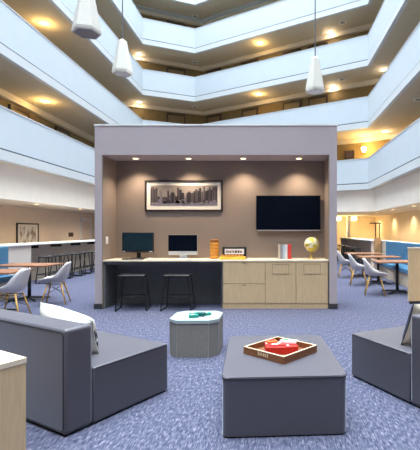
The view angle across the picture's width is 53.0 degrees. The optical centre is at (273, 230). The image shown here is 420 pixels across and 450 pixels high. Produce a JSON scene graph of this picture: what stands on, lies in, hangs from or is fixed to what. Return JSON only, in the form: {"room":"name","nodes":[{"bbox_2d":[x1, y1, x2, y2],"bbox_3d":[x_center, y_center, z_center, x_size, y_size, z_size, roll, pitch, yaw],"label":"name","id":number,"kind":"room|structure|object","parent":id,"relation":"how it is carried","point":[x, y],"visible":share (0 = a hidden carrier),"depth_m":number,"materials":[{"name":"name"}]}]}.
{"room":"hotel atrium lobby","nodes":[
{"label":"hotel atrium lobby","id":0,"kind":"room"},
{"bbox_2d":[0,206,94,243],"bbox_3d":[-9.800,0.290,9.100,0.200,2.360,32.200,0,0,0],"label":"wall","id":1,"kind":"structure","parent":0,"point":[54,226],"depth_m":17.53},
{"bbox_2d":[16,223,38,242],"bbox_3d":[-9.678,0.205,16.250,0.035,1.030,1.440,0,0,0],"label":"framed artwork","id":2,"kind":"object","parent":1,"relation":"attached to","point":[25,232],"visible":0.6,"depth_m":16.21},
{"bbox_2d":[20,227,35,242],"bbox_3d":[-9.677,0.205,16.250,0.005,0.750,1.040,0,0,0],"label":"print","id":3,"kind":"object","parent":2,"relation":"attached to","point":[27,234],"depth_m":16.21},
{"bbox_2d":[80,218,91,239],"bbox_3d":[-9.634,0.410,21.200,0.132,2.120,1.140,0,0,0],"label":"door","id":4,"kind":"structure","parent":1,"relation":"in","point":[85,223],"depth_m":21.12,"materials":[{"name":"silver metal"}]},
{"bbox_2d":[141,14,198,28],"bbox_3d":[-1.450,-11.605,9.377,15.300,2.510,32.754,0,0,0],"label":"wall","id":5,"kind":"structure","parent":0,"point":[143,16],"depth_m":24.60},
{"bbox_2d":[135,0,269,22],"bbox_3d":[-1.450,-13.880,9.377,15.300,2.100,32.754,0,0,0],"label":"trim","id":6,"kind":"structure","parent":5,"relation":"attached to","point":[257,2],"depth_m":24.25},
{"bbox_3d":[-1.450,-14.830,5.600,15.500,0.200,0.120,0,0,0],"label":"trim","id":7,"kind":"structure","parent":6,"relation":"attached to","visible":0},
{"bbox_2d":[71,0,101,39],"bbox_3d":[-2.540,-8.700,5.600,0.368,12.060,0.366,0,0,0],"label":"pendant lamp","id":8,"kind":"object","parent":7,"relation":"hanging from","point":[86,23],"visible":1,"depth_m":5.50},
{"bbox_2d":[74,28,98,38],"bbox_3d":[-2.540,-2.681,5.600,0.314,0.014,0.312,0,0,0],"label":"diffuser","id":9,"kind":"object","parent":8,"relation":"attached to","point":[86,33],"depth_m":5.59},
{"bbox_3d":[-1.450,-14.830,7.800,15.500,0.200,0.120,0,0,0],"label":"trim","id":10,"kind":"structure","parent":6,"relation":"attached to","visible":0},
{"bbox_2d":[112,0,132,76],"bbox_3d":[-2.880,-8.855,7.850,0.368,11.750,0.366,0,0,0],"label":"pendant lamp","id":11,"kind":"object","parent":10,"relation":"hanging from","point":[122,67],"visible":1,"depth_m":7.77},
{"bbox_2d":[114,71,130,76],"bbox_3d":[-2.880,-2.991,7.850,0.314,0.014,0.312,0,0,0],"label":"diffuser","id":12,"kind":"object","parent":11,"relation":"attached to","point":[119,73],"depth_m":7.83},
{"bbox_2d":[306,0,324,94],"bbox_3d":[0.770,-8.665,7.730,0.368,12.130,0.366,0,0,0],"label":"pendant lamp","id":13,"kind":"object","parent":10,"relation":"hanging from","point":[314,85],"visible":1,"depth_m":7.64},
{"bbox_2d":[307,89,322,94],"bbox_3d":[0.770,-2.611,7.730,0.314,0.014,0.312,0,0,0],"label":"diffuser","id":14,"kind":"object","parent":13,"relation":"attached to","point":[309,91],"depth_m":7.71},
{"bbox_2d":[138,0,281,26],"bbox_3d":[-1.450,-12.750,9.320,15.100,0.220,32.641,0,0,0],"label":"trim","id":15,"kind":"structure","parent":5,"relation":"attached to","point":[143,12],"depth_m":24.45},
{"bbox_2d":[170,0,211,5],"bbox_3d":[-1.450,-12.990,8.318,11.540,0.260,30.635,0,0,0],"label":"balcony slab edge","id":16,"kind":"structure","parent":0,"point":[189,2],"depth_m":23.33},
{"bbox_2d":[132,0,256,18],"bbox_3d":[-1.450,-12.980,9.377,15.300,0.240,32.754,0,0,0],"label":"ceiling","id":17,"kind":"structure","parent":0,"point":[213,7],"depth_m":23.66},
{"bbox_2d":[0,98,390,160],"bbox_3d":[-1.450,-3.355,9.377,15.300,2.510,32.754,0,0,0],"label":"wall","id":18,"kind":"structure","parent":0,"point":[372,147],"depth_m":20.21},
{"bbox_2d":[8,104,29,117],"bbox_3d":[-8.934,-3.200,14.528,0.132,2.200,1.090,0,0,0],"label":"door","id":19,"kind":"structure","parent":18,"relation":"in","point":[10,106],"depth_m":14.45,"materials":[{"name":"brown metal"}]},
{"bbox_2d":[54,126,69,136],"bbox_3d":[-8.934,-3.200,17.475,0.132,2.200,1.090,0,0,0],"label":"door","id":20,"kind":"structure","parent":18,"relation":"in","point":[56,128],"depth_m":17.40,"materials":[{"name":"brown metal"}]},
{"bbox_2d":[0,88,398,144],"bbox_3d":[-1.450,-4.500,9.320,15.100,0.220,32.641,0,0,0],"label":"trim","id":21,"kind":"structure","parent":18,"relation":"attached to","point":[5,95],"depth_m":17.31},
{"bbox_2d":[345,150,353,158],"bbox_3d":[3.802,-3.850,20.807,0.480,0.400,0.050,0,0,30],"label":"picture","id":22,"kind":"object","parent":18,"relation":"attached to","point":[348,154],"visible":1,"depth_m":20.80},
{"bbox_2d":[346,151,352,157],"bbox_3d":[3.804,-3.850,20.811,0.400,0.320,0.020,0,0,30],"label":"print","id":23,"kind":"object","parent":22,"relation":"attached to","point":[349,154],"depth_m":20.80},
{"bbox_2d":[0,255,419,449],"bbox_3d":[-1.500,1.520,11.400,29.000,0.100,37.200,0,0,0],"label":"floor","id":24,"kind":"structure","parent":0,"point":[187,415],"depth_m":4.12,"materials":[{"name":"blue carpet"}]},
{"bbox_2d":[0,246,18,299],"bbox_3d":[-5.950,0.910,7.440,0.400,1.120,3.880,0,0,0],"label":"banquette","id":25,"kind":"object","parent":24,"relation":"on","point":[4,278],"visible":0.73,"depth_m":9.12,"materials":[{"name":"blue fabric"}]},
{"bbox_2d":[0,275,13,283],"bbox_3d":[-5.885,1.050,8.410,0.270,0.120,1.936,0,0,0],"label":"seat cushion","id":26,"kind":"object","parent":25,"relation":"on","point":[4,279],"depth_m":8.91,"materials":[{"name":"blue fabric"}]},
{"bbox_2d":[0,350,26,449],"bbox_3d":[-2.161,1.120,2.588,1.200,0.700,0.536,0,0,30],"label":"base cabinet","id":27,"kind":"object","parent":24,"relation":"on","point":[12,366],"visible":1,"depth_m":2.46,"materials":[{"name":"brown wood"}]},
{"bbox_2d":[0,267,31,313],"bbox_3d":[-4.417,1.049,6.951,0.557,0.849,0.476,0,0,-6],"label":"shell chair","id":28,"kind":"object","parent":24,"relation":"on","point":[18,282],"visible":0.95,"depth_m":6.84,"materials":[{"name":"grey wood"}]},
{"bbox_2d":[0,269,33,309],"bbox_3d":[-5.060,1.088,7.400,1.100,0.756,0.720,0,0,0],"label":"cafe table","id":29,"kind":"object","parent":24,"relation":"on","point":[2,271],"visible":0.72,"depth_m":7.42,"materials":[{"name":"wood"}]},
{"bbox_2d":[0,263,63,301],"bbox_3d":[-5.240,1.088,8.850,1.100,0.756,0.720,0,0,0],"label":"cafe table","id":30,"kind":"object","parent":24,"relation":"on","point":[28,265],"visible":0.95,"depth_m":8.75,"materials":[{"name":"wood"}]},
{"bbox_2d":[35,256,57,283],"bbox_3d":[-6.450,1.091,11.750,0.408,0.762,0.518,0,0,0],"label":"bar stool","id":31,"kind":"object","parent":24,"relation":"on","point":[38,257],"visible":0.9,"depth_m":11.55,"materials":[{"name":"black metal"}]},
{"bbox_2d":[0,240,94,283],"bbox_3d":[-7.025,0.910,12.900,0.550,1.120,8.600,0,0,0],"label":"bar counter","id":32,"kind":"object","parent":24,"relation":"on","point":[17,252],"depth_m":12.98,"materials":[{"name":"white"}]},
{"bbox_2d":[0,240,94,246],"bbox_3d":[-7.025,0.375,12.900,0.550,0.050,8.600,0,0,0],"label":"countertop","id":33,"kind":"structure","parent":32,"relation":"on","point":[77,241],"depth_m":12.45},
{"bbox_2d":[38,261,70,304],"bbox_3d":[-4.407,1.049,8.353,0.557,0.849,0.476,0,0,-14],"label":"shell chair","id":34,"kind":"object","parent":24,"relation":"on","point":[61,275],"visible":0.99,"depth_m":8.23,"materials":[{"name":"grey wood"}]},
{"bbox_2d":[50,254,70,278],"bbox_3d":[-6.450,1.091,12.470,0.408,0.762,0.518,0,0,4],"label":"bar stool","id":35,"kind":"object","parent":24,"relation":"on","point":[59,255],"visible":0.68,"depth_m":12.48,"materials":[{"name":"black metal"}]},
{"bbox_2d":[63,253,82,277],"bbox_3d":[-6.450,1.091,13.190,0.408,0.762,0.518,0,0,8],"label":"bar stool","id":36,"kind":"object","parent":24,"relation":"on","point":[71,254],"visible":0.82,"depth_m":13.23,"materials":[{"name":"black metal"}]},
{"bbox_2d":[73,252,90,274],"bbox_3d":[-6.450,1.091,13.910,0.408,0.762,0.518,0,0,-3],"label":"bar stool","id":37,"kind":"object","parent":24,"relation":"on","point":[84,253],"visible":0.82,"depth_m":13.72,"materials":[{"name":"black metal"}]},
{"bbox_2d":[0,309,166,435],"bbox_3d":[-1.834,1.086,3.711,1.403,0.768,1.016,0,0,30],"label":"lounge sofa","id":38,"kind":"object","parent":24,"relation":"on","point":[70,387],"visible":0.98,"depth_m":3.14,"materials":[{"name":"grey leather"}]},
{"bbox_2d":[40,302,98,353],"bbox_3d":[-1.787,0.836,3.593,0.740,0.397,0.226,0,0,29],"label":"throw pillow","id":39,"kind":"object","parent":38,"relation":"on","point":[47,310],"visible":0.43,"depth_m":3.50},
{"bbox_2d":[82,251,94,272],"bbox_3d":[-6.450,1.091,14.630,0.408,0.762,0.518,0,0,10],"label":"bar stool","id":40,"kind":"object","parent":24,"relation":"on","point":[91,252],"visible":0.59,"depth_m":14.43,"materials":[{"name":"black metal"}]},
{"bbox_2d":[115,273,150,311],"bbox_3d":[-2.636,1.139,7.740,0.572,0.659,0.402,0,0,-6],"label":"counter stool","id":41,"kind":"object","parent":24,"relation":"on","point":[126,275],"visible":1,"depth_m":7.61,"materials":[{"name":"black metal"}]},
{"bbox_2d":[160,273,195,310],"bbox_3d":[-1.794,1.139,7.740,0.572,0.659,0.402,0,0,2],"label":"counter stool","id":42,"kind":"object","parent":24,"relation":"on","point":[169,275],"visible":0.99,"depth_m":7.60,"materials":[{"name":"black metal"}]},
{"bbox_2d":[169,311,222,357],"bbox_3d":[-0.945,1.254,5.080,0.590,0.432,0.590,0,0,0],"label":"table","id":43,"kind":"object","parent":24,"relation":"on","point":[201,337],"visible":0.98,"depth_m":4.79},
{"bbox_2d":[103,258,328,307],"bbox_3d":[-1.099,1.010,8.133,4.261,0.920,0.665,0,0,0],"label":"desk","id":44,"kind":"object","parent":24,"relation":"on","point":[207,278],"visible":0.84,"depth_m":8.38,"materials":[{"name":"wood"}]},
{"bbox_2d":[122,258,144,259],"bbox_3d":[-2.709,0.539,7.955,0.395,0.020,0.150,0,0,0],"label":"keyboard","id":45,"kind":"object","parent":44,"relation":"on","point":[123,258],"visible":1,"depth_m":7.94,"materials":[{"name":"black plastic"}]},
{"bbox_2d":[122,232,153,257],"bbox_3d":[-2.700,0.289,8.205,0.630,0.520,0.190,0,0,3],"label":"computer monitor","id":46,"kind":"object","parent":44,"relation":"on","point":[138,242],"visible":0.83,"depth_m":8.17,"materials":[{"name":"black plastic"}]},
{"bbox_2d":[168,235,197,258],"bbox_3d":[-1.808,0.311,8.225,0.570,0.475,0.190,0,0,-3],"label":"computer","id":47,"kind":"object","parent":44,"relation":"on","point":[182,245],"visible":1,"depth_m":8.18,"materials":[{"name":"silver metal"}]},
{"bbox_2d":[210,239,218,258],"bbox_3d":[-1.183,0.356,8.200,0.172,0.385,0.172,0,0,0],"label":"wooden canister","id":48,"kind":"object","parent":44,"relation":"on","point":[214,248],"visible":1,"depth_m":8.13,"materials":[{"name":"orange wood"}]},
{"bbox_2d":[103,258,328,261],"bbox_3d":[-1.099,0.565,8.133,4.261,0.030,0.665,0,0,0],"label":"countertop","id":49,"kind":"structure","parent":44,"relation":"on","point":[114,259],"depth_m":7.80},
{"bbox_2d":[219,255,245,259],"bbox_3d":[-0.804,0.506,8.020,0.500,0.085,0.160,0,0,0],"label":"puzzle","id":50,"kind":"object","parent":44,"relation":"on","point":[222,257],"visible":0.99,"depth_m":7.94,"materials":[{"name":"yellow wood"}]},
{"bbox_2d":[222,247,246,257],"bbox_3d":[-0.784,0.431,8.207,0.480,0.235,0.086,0,0,0],"label":"game box","id":51,"kind":"object","parent":44,"relation":"on","point":[227,251],"visible":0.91,"depth_m":8.17,"materials":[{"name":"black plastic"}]},
{"bbox_2d":[280,244,282,258],"bbox_3d":[0.146,0.409,8.205,0.051,0.280,0.210,0,0,0],"label":"book","id":52,"kind":"object","parent":44,"relation":"on","point":[281,246],"visible":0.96,"depth_m":8.10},
{"bbox_2d":[285,245,287,258],"bbox_3d":[0.242,0.409,8.205,0.047,0.280,0.210,0,0,0],"label":"book","id":53,"kind":"object","parent":44,"relation":"on","point":[286,246],"visible":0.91,"depth_m":8.10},
{"bbox_2d":[287,244,290,258],"bbox_3d":[0.304,0.404,8.205,0.072,0.290,0.210,0,0,0],"label":"book","id":54,"kind":"object","parent":44,"relation":"on","point":[289,245],"visible":0.86,"depth_m":8.10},
{"bbox_2d":[304,237,319,258],"bbox_3d":[0.738,0.330,8.150,0.284,0.438,0.283,0,0,30],"label":"desk globe","id":55,"kind":"object","parent":44,"relation":"on","point":[311,244],"visible":1,"depth_m":8.06,"materials":[{"name":"gold metal"}]},
{"bbox_2d":[223,262,264,308],"bbox_3d":[-0.565,1.026,8.123,0.801,0.889,0.653,0,0,0],"label":"base cabinet","id":56,"kind":"object","parent":24,"relation":"on","point":[243,282],"visible":0.94,"depth_m":7.81,"materials":[{"name":"brown wood"}]},
{"bbox_2d":[265,262,295,308],"bbox_3d":[0.126,1.026,8.125,0.580,0.889,0.650,0,0,0],"label":"base cabinet","id":57,"kind":"object","parent":24,"relation":"on","point":[280,277],"visible":0.98,"depth_m":7.81,"materials":[{"name":"brown wood"}]},
{"bbox_2d":[222,335,346,436],"bbox_3d":[0.045,1.254,3.530,0.911,0.432,1.181,0,0,-3],"label":"ottoman","id":58,"kind":"object","parent":24,"relation":"on","point":[306,395],"visible":1,"depth_m":2.96,"materials":[{"name":"grey leather"}]},
{"bbox_2d":[244,336,316,363],"bbox_3d":[0.055,1.007,3.519,0.446,0.060,0.446,0,0,41],"label":"serving tray","id":59,"kind":"object","parent":58,"relation":"on","point":[257,349],"visible":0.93,"depth_m":3.42,"materials":[{"name":"brown wood"}]},
{"bbox_2d":[264,342,297,353],"bbox_3d":[0.060,0.992,3.510,0.270,0.064,0.170,0,0,-6],"label":"game box","id":60,"kind":"object","parent":59,"relation":"on","point":[290,348],"visible":0.68,"depth_m":3.43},
{"bbox_2d":[280,339,296,343],"bbox_3d":[0.125,0.948,3.550,0.140,0.024,0.070,0,0,16],"label":"game box","id":61,"kind":"object","parent":60,"relation":"on","point":[287,341],"visible":0.99,"depth_m":3.53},
{"bbox_2d":[296,262,327,308],"bbox_3d":[0.718,1.026,8.125,0.604,0.889,0.650,0,0,0],"label":"base cabinet","id":62,"kind":"object","parent":24,"relation":"on","point":[311,277],"visible":0.94,"depth_m":7.81,"materials":[{"name":"brown wood"}]},
{"bbox_2d":[337,251,351,277],"bbox_3d":[2.257,1.049,13.051,0.557,0.849,0.476,0,0,6],"label":"shell chair","id":63,"kind":"object","parent":24,"relation":"on","point":[342,260],"visible":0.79,"depth_m":12.91,"materials":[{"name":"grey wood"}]},
{"bbox_2d":[347,216,350,236],"bbox_3d":[4.350,0.145,24.100,0.200,2.650,0.200,0,0,0],"label":"column","id":64,"kind":"structure","parent":24,"relation":"on","point":[348,217],"depth_m":24.00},
{"bbox_2d":[340,237,373,267],"bbox_3d":[4.025,0.910,19.800,0.550,1.120,7.600,0,0,0],"label":"bar counter","id":65,"kind":"object","parent":24,"relation":"on","point":[366,245],"depth_m":19.82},
{"bbox_2d":[340,237,373,240],"bbox_3d":[4.025,0.375,19.800,0.550,0.050,7.600,0,0,0],"label":"countertop","id":66,"kind":"structure","parent":65,"relation":"on","point":[364,239],"depth_m":19.27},
{"bbox_2d":[348,254,366,285],"bbox_3d":[2.287,1.049,11.202,0.557,0.849,0.476,0,0,9],"label":"shell chair","id":67,"kind":"object","parent":24,"relation":"on","point":[353,263],"visible":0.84,"depth_m":11.06,"materials":[{"name":"grey plastic"}]},
{"bbox_2d":[344,252,382,276],"bbox_3d":[2.870,1.088,13.300,1.100,0.756,0.720,0,0,0],"label":"cafe table","id":68,"kind":"object","parent":24,"relation":"on","point":[350,253],"visible":0.77,"depth_m":13.07,"materials":[{"name":"wood"}]},
{"bbox_2d":[362,258,387,296],"bbox_3d":[2.317,1.049,9.503,0.557,0.849,0.476,0,0,11],"label":"shell chair","id":69,"kind":"object","parent":24,"relation":"on","point":[369,269],"visible":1,"depth_m":9.36,"materials":[{"name":"grey plastic"}]},
{"bbox_2d":[370,223,380,259],"bbox_3d":[3.779,0.580,15.400,0.400,1.780,0.200,0,0,0],"label":"display stand","id":70,"kind":"object","parent":24,"relation":"on","point":[377,241],"visible":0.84,"depth_m":15.30,"materials":[{"name":"brown wood"}]},
{"bbox_2d":[356,256,401,283],"bbox_3d":[2.930,1.088,11.600,1.100,0.756,0.720,0,0,0],"label":"cafe table","id":71,"kind":"object","parent":24,"relation":"on","point":[377,257],"visible":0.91,"depth_m":11.50,"materials":[{"name":"wood"}]},
{"bbox_2d":[352,314,419,407],"bbox_3d":[1.637,1.086,4.065,1.403,0.768,1.016,0,0,-28],"label":"lounge sofa","id":72,"kind":"object","parent":24,"relation":"on","point":[379,358],"visible":1,"depth_m":3.76,"materials":[{"name":"grey leather"}]},
{"bbox_2d":[401,303,419,344],"bbox_3d":[1.406,0.833,3.796,0.507,0.403,0.222,0,0,-28],"label":"throw pillow","id":73,"kind":"object","parent":72,"relation":"on","point":[415,309],"visible":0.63,"depth_m":3.69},
{"bbox_2d":[371,260,407,293],"bbox_3d":[2.930,1.088,9.820,1.100,0.756,0.720,0,0,0],"label":"cafe table","id":74,"kind":"object","parent":24,"relation":"on","point":[397,262],"visible":0.84,"depth_m":9.79,"materials":[{"name":"wood"}]},
{"bbox_2d":[373,241,419,287],"bbox_3d":[3.710,0.910,11.360,0.580,1.120,5.880,0,0,0],"label":"banquette","id":75,"kind":"object","parent":24,"relation":"on","point":[400,249],"visible":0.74,"depth_m":12.35,"materials":[{"name":"blue fabric"}]},
{"bbox_2d":[373,262,399,267],"bbox_3d":[3.645,1.050,13.320,0.450,0.120,1.956,0,0,0],"label":"seat cushion","id":76,"kind":"object","parent":75,"relation":"on","point":[383,265],"depth_m":12.82,"materials":[{"name":"blue fabric"}]},
{"bbox_2d":[389,264,407,273],"bbox_3d":[3.645,1.050,11.360,0.450,0.120,1.956,0,0,0],"label":"seat cushion","id":77,"kind":"object","parent":75,"relation":"on","point":[403,268],"depth_m":11.52,"materials":[{"name":"blue fabric"}]},
{"bbox_2d":[381,240,419,259],"bbox_3d":[4.082,0.907,12.010,0.155,1.125,7.180,0,0,0],"label":"wall","id":78,"kind":"structure","parent":24,"relation":"on","point":[383,242],"depth_m":15.00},
{"bbox_2d":[407,247,419,303],"bbox_3d":[3.420,0.900,8.350,1.420,1.140,0.120,0,0,0],"label":"end panel","id":79,"kind":"object","parent":24,"relation":"on","point":[413,252],"visible":1,"depth_m":8.30,"materials":[{"name":"brown wood"}]},
{"bbox_2d":[0,56,419,139],"bbox_3d":[-1.450,-4.730,9.377,15.300,0.240,32.754,0,0,0],"label":"ceiling","id":80,"kind":"structure","parent":0,"point":[404,111],"depth_m":15.29,"materials":[{"name":"paint"}]},
{"bbox_2d":[0,198,419,216],"bbox_3d":[-1.450,-0.940,12.757,27.300,0.100,39.515,0,0,0],"label":"ceiling","id":81,"kind":"structure","parent":0,"point":[3,202],"depth_m":17.10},
{"bbox_2d":[0,161,419,191],"bbox_3d":[-1.450,-1.980,9.377,15.300,0.240,32.754,0,0,0],"label":"ceiling","id":82,"kind":"structure","parent":0,"point":[417,170],"depth_m":13.84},
{"bbox_2d":[0,162,419,211],"bbox_3d":[-1.450,-1.380,8.464,12.060,0.980,30.928,0,0,0],"label":"wall","id":83,"kind":"structure","parent":0,"point":[16,183],"depth_m":14.31,"materials":[{"name":"paint"}]},
{"bbox_2d":[0,43,419,131],"bbox_3d":[-1.450,-4.740,8.318,11.540,0.260,30.635,0,0,0],"label":"balcony slab edge","id":84,"kind":"structure","parent":0,"point":[6,53],"depth_m":13.82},
{"bbox_2d":[0,42,367,125],"bbox_3d":[-1.450,-4.893,8.318,11.540,0.045,30.635,0,0,0],"label":"groove","id":85,"kind":"object","parent":84,"relation":"on","point":[0,42],"visible":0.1,"depth_m":14.52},
{"bbox_2d":[0,1,419,124],"bbox_3d":[-1.450,-5.447,8.318,11.540,1.065,30.635,0,0,0],"label":"parapet","id":86,"kind":"object","parent":85,"relation":"on","point":[16,34],"visible":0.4,"depth_m":15.42,"materials":[{"name":"paint"}]},
{"bbox_2d":[0,0,419,123],"bbox_3d":[-1.450,-5.995,8.326,11.570,0.030,30.652,0,0,0],"label":"cap","id":87,"kind":"object","parent":86,"relation":"on","point":[0,0],"visible":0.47,"depth_m":16.53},
{"bbox_2d":[0,149,419,190],"bbox_3d":[-1.450,-1.990,8.318,11.540,0.260,30.635,0,0,0],"label":"balcony slab edge","id":88,"kind":"structure","parent":0,"point":[5,156],"depth_m":13.54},
{"bbox_2d":[0,148,419,184],"bbox_3d":[-1.450,-2.143,8.318,11.540,0.045,30.635,0,0,0],"label":"groove","id":89,"kind":"object","parent":88,"relation":"on","point":[0,148],"visible":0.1,"depth_m":13.68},
{"bbox_2d":[0,107,419,183],"bbox_3d":[-1.450,-2.697,8.318,11.540,1.065,30.635,0,0,0],"label":"parapet","id":90,"kind":"object","parent":89,"relation":"on","point":[19,134],"visible":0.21,"depth_m":13.61,"materials":[{"name":"paint"}]},
{"bbox_2d":[0,105,419,160],"bbox_3d":[-1.450,-3.245,8.326,11.570,0.030,30.652,0,0,0],"label":"cap","id":91,"kind":"object","parent":90,"relation":"on","point":[0,105],"visible":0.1,"depth_m":13.56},
{"bbox_2d":[2,0,419,111],"bbox_3d":[-1.450,-7.480,9.377,15.300,0.240,32.754,0,0,0],"label":"ceiling","id":92,"kind":"structure","parent":0,"point":[58,31],"depth_m":18.04,"materials":[{"name":"paint"}]},
{"bbox_2d":[95,126,336,303],"bbox_3d":[-1.095,-0.258,8.200,4.565,3.455,0.840,0,0,0],"label":"wall","id":93,"kind":"structure","parent":0,"point":[117,143],"depth_m":7.78,"materials":[{"name":"paint"}]},
{"bbox_2d":[145,180,222,210],"bbox_3d":[-1.845,-0.721,8.450,1.596,0.632,0.035,0,0,0],"label":"framed picture","id":94,"kind":"object","parent":93,"relation":"attached to","point":[160,195],"visible":1,"depth_m":8.45},
{"bbox_2d":[150,185,217,204],"bbox_3d":[-1.843,-0.728,8.451,1.375,0.410,0.008,0,0,0],"label":"print","id":95,"kind":"object","parent":94,"relation":"attached to","point":[159,194],"depth_m":8.45},
{"bbox_2d":[102,155,328,308],"bbox_3d":[-1.099,0.018,8.136,4.289,2.905,0.688,0,0,0],"label":"wall","id":96,"kind":"structure","parent":93,"relation":"attached to","point":[123,182],"depth_m":8.47,"materials":[{"name":"paint"}]},
{"bbox_2d":[94,124,337,125],"bbox_3d":[-1.095,-1.998,8.200,4.585,0.025,0.860,0,0,0],"label":"cap","id":97,"kind":"object","parent":93,"relation":"on","point":[94,124],"visible":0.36,"depth_m":7.77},
{"bbox_2d":[94,304,337,308],"bbox_3d":[-1.095,1.420,8.199,4.589,0.100,0.862,0,0,0],"label":"baseboard","id":98,"kind":"structure","parent":93,"relation":"attached to","point":[96,306],"depth_m":7.77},
{"bbox_2d":[256,195,320,230],"bbox_3d":[0.290,-0.365,8.421,1.310,0.715,0.082,0,0,0],"label":"television","id":99,"kind":"object","parent":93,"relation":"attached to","point":[273,212],"visible":1,"depth_m":8.38,"materials":[{"name":"black glass"}]},
{"bbox_2d":[48,0,408,101],"bbox_3d":[-1.450,-7.490,8.318,11.540,0.260,30.635,0,0,0],"label":"balcony slab edge","id":100,"kind":"structure","parent":0,"point":[57,4],"depth_m":19.22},
{"bbox_2d":[64,5,367,96],"bbox_3d":[-1.450,-7.643,8.318,11.540,0.045,30.635,0,0,0],"label":"groove","id":101,"kind":"object","parent":100,"relation":"on","point":[64,5],"visible":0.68,"depth_m":21.50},
{"bbox_2d":[60,0,399,95],"bbox_3d":[-1.450,-8.197,8.318,11.540,1.065,30.635,0,0,0],"label":"parapet","id":102,"kind":"object","parent":101,"relation":"on","point":[360,48],"visible":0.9,"depth_m":20.56,"materials":[{"name":"paint"}]},
{"bbox_2d":[98,0,384,77],"bbox_3d":[-1.450,-8.745,8.326,11.570,0.030,30.652,0,0,0],"label":"cap","id":103,"kind":"object","parent":102,"relation":"on","point":[384,0],"visible":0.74,"depth_m":20.43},
{"bbox_2d":[95,0,383,66],"bbox_3d":[-1.450,-10.230,9.377,15.300,0.240,32.754,0,0,0],"label":"ceiling","id":104,"kind":"structure","parent":0,"point":[365,15],"depth_m":21.47,"materials":[{"name":"paint"}]},
{"bbox_2d":[109,0,371,53],"bbox_3d":[-1.450,-10.240,8.318,11.540,0.260,30.635,0,0,0],"label":"balcony slab edge","id":105,"kind":"structure","parent":0,"point":[362,3],"depth_m":20.89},
{"bbox_2d":[143,0,359,48],"bbox_3d":[-1.450,-10.393,8.318,11.540,0.045,30.635,0,0,0],"label":"groove","id":106,"kind":"object","parent":105,"relation":"on","point":[358,0],"visible":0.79,"depth_m":21.54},
{"bbox_2d":[117,0,357,47],"bbox_3d":[-1.450,-10.947,8.318,11.540,1.065,30.635,0,0,0],"label":"parapet","id":107,"kind":"object","parent":106,"relation":"on","point":[286,10],"visible":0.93,"depth_m":21.80,"materials":[{"name":"paint"}]},
{"bbox_2d":[131,0,283,28],"bbox_3d":[-1.450,-11.495,8.326,11.570,0.030,30.652,0,0,0],"label":"cap","id":108,"kind":"object","parent":107,"relation":"on","point":[131,0],"visible":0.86,"depth_m":22.31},
{"bbox_2d":[128,85,374,123],"bbox_3d":[-1.450,-6.105,9.377,15.300,2.510,32.754,0,0,0],"label":"wall","id":109,"kind":"structure","parent":0,"point":[145,114],"depth_m":23.65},
{"bbox_2d":[167,113,184,123],"bbox_3d":[-5.895,-5.950,24.876,1.090,2.200,0.132,0,0,-25],"label":"door","id":110,"kind":"structure","parent":109,"relation":"in","point":[171,118],"depth_m":24.87,"materials":[{"name":"brown wood"}]},
{"bbox_2d":[206,114,220,122],"bbox_3d":[-3.675,-5.950,25.142,1.090,2.200,0.132,0,0,30],"label":"door","id":111,"kind":"structure","parent":109,"relation":"in","point":[213,118],"depth_m":25.16,"materials":[{"name":"brown wood"}]},
{"bbox_2d":[242,107,257,116],"bbox_3d":[-1.404,-5.950,23.811,1.090,2.200,0.132,0,0,30],"label":"door","id":112,"kind":"structure","parent":109,"relation":"in","point":[252,111],"depth_m":23.79,"materials":[{"name":"brown wood"}]},
{"bbox_2d":[121,78,379,115],"bbox_3d":[-1.450,-7.250,9.320,15.100,0.220,32.641,0,0,0],"label":"trim","id":113,"kind":"structure","parent":109,"relation":"attached to","point":[373,81],"depth_m":23.51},
{"bbox_2d":[283,99,300,109],"bbox_3d":[0.961,-5.950,22.425,1.090,2.200,0.132,0,0,30],"label":"door","id":114,"kind":"structure","parent":109,"relation":"in","point":[296,103],"depth_m":22.41,"materials":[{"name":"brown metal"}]},
{"bbox_2d":[308,95,327,105],"bbox_3d":[2.291,-5.950,21.645,1.090,2.200,0.132,0,0,30],"label":"door","id":115,"kind":"structure","parent":109,"relation":"in","point":[322,99],"depth_m":21.63,"materials":[{"name":"brown wood"}]},
{"bbox_2d":[137,30,369,76],"bbox_3d":[-1.450,-8.855,9.377,15.300,2.510,32.754,0,0,0],"label":"wall","id":116,"kind":"structure","parent":0,"point":[150,66],"depth_m":24.18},
{"bbox_2d":[167,67,184,74],"bbox_3d":[-5.895,-8.700,24.876,1.090,2.200,0.132,0,0,-25],"label":"door","id":117,"kind":"structure","parent":116,"relation":"in","point":[169,69],"depth_m":24.87,"materials":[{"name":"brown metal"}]},
{"bbox_2d":[242,59,257,64],"bbox_3d":[-1.404,-8.700,23.811,1.090,2.200,0.132,0,0,30],"label":"door","id":118,"kind":"structure","parent":116,"relation":"in","point":[255,60],"depth_m":23.78,"materials":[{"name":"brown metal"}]},
{"bbox_2d":[132,23,372,71],"bbox_3d":[-1.450,-10.000,9.320,15.100,0.220,32.641,0,0,0],"label":"trim","id":119,"kind":"structure","parent":116,"relation":"attached to","point":[366,27],"depth_m":23.30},
{"bbox_2d":[283,48,300,54],"bbox_3d":[0.961,-8.700,22.425,1.090,2.200,0.132,0,0,30],"label":"door","id":120,"kind":"structure","parent":116,"relation":"in","point":[299,49],"depth_m":22.41,"materials":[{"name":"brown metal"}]},
{"bbox_2d":[308,42,327,48],"bbox_3d":[2.291,-8.700,21.645,1.090,2.200,0.132,0,0,30],"label":"door","id":121,"kind":"structure","parent":116,"relation":"in","point":[323,43],"depth_m":21.59,"materials":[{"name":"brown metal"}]},
{"bbox_2d":[337,217,374,253],"bbox_3d":[-1.700,0.290,25.800,16.400,2.360,0.200,0,0,0],"label":"wall","id":122,"kind":"structure","parent":0,"point":[361,227],"depth_m":25.70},
{"bbox_2d":[375,210,419,242],"bbox_3d":[6.400,0.290,9.350,0.200,2.360,32.700,0,0,0],"label":"wall","id":123,"kind":"structure","parent":0,"point":[403,227],"depth_m":20.57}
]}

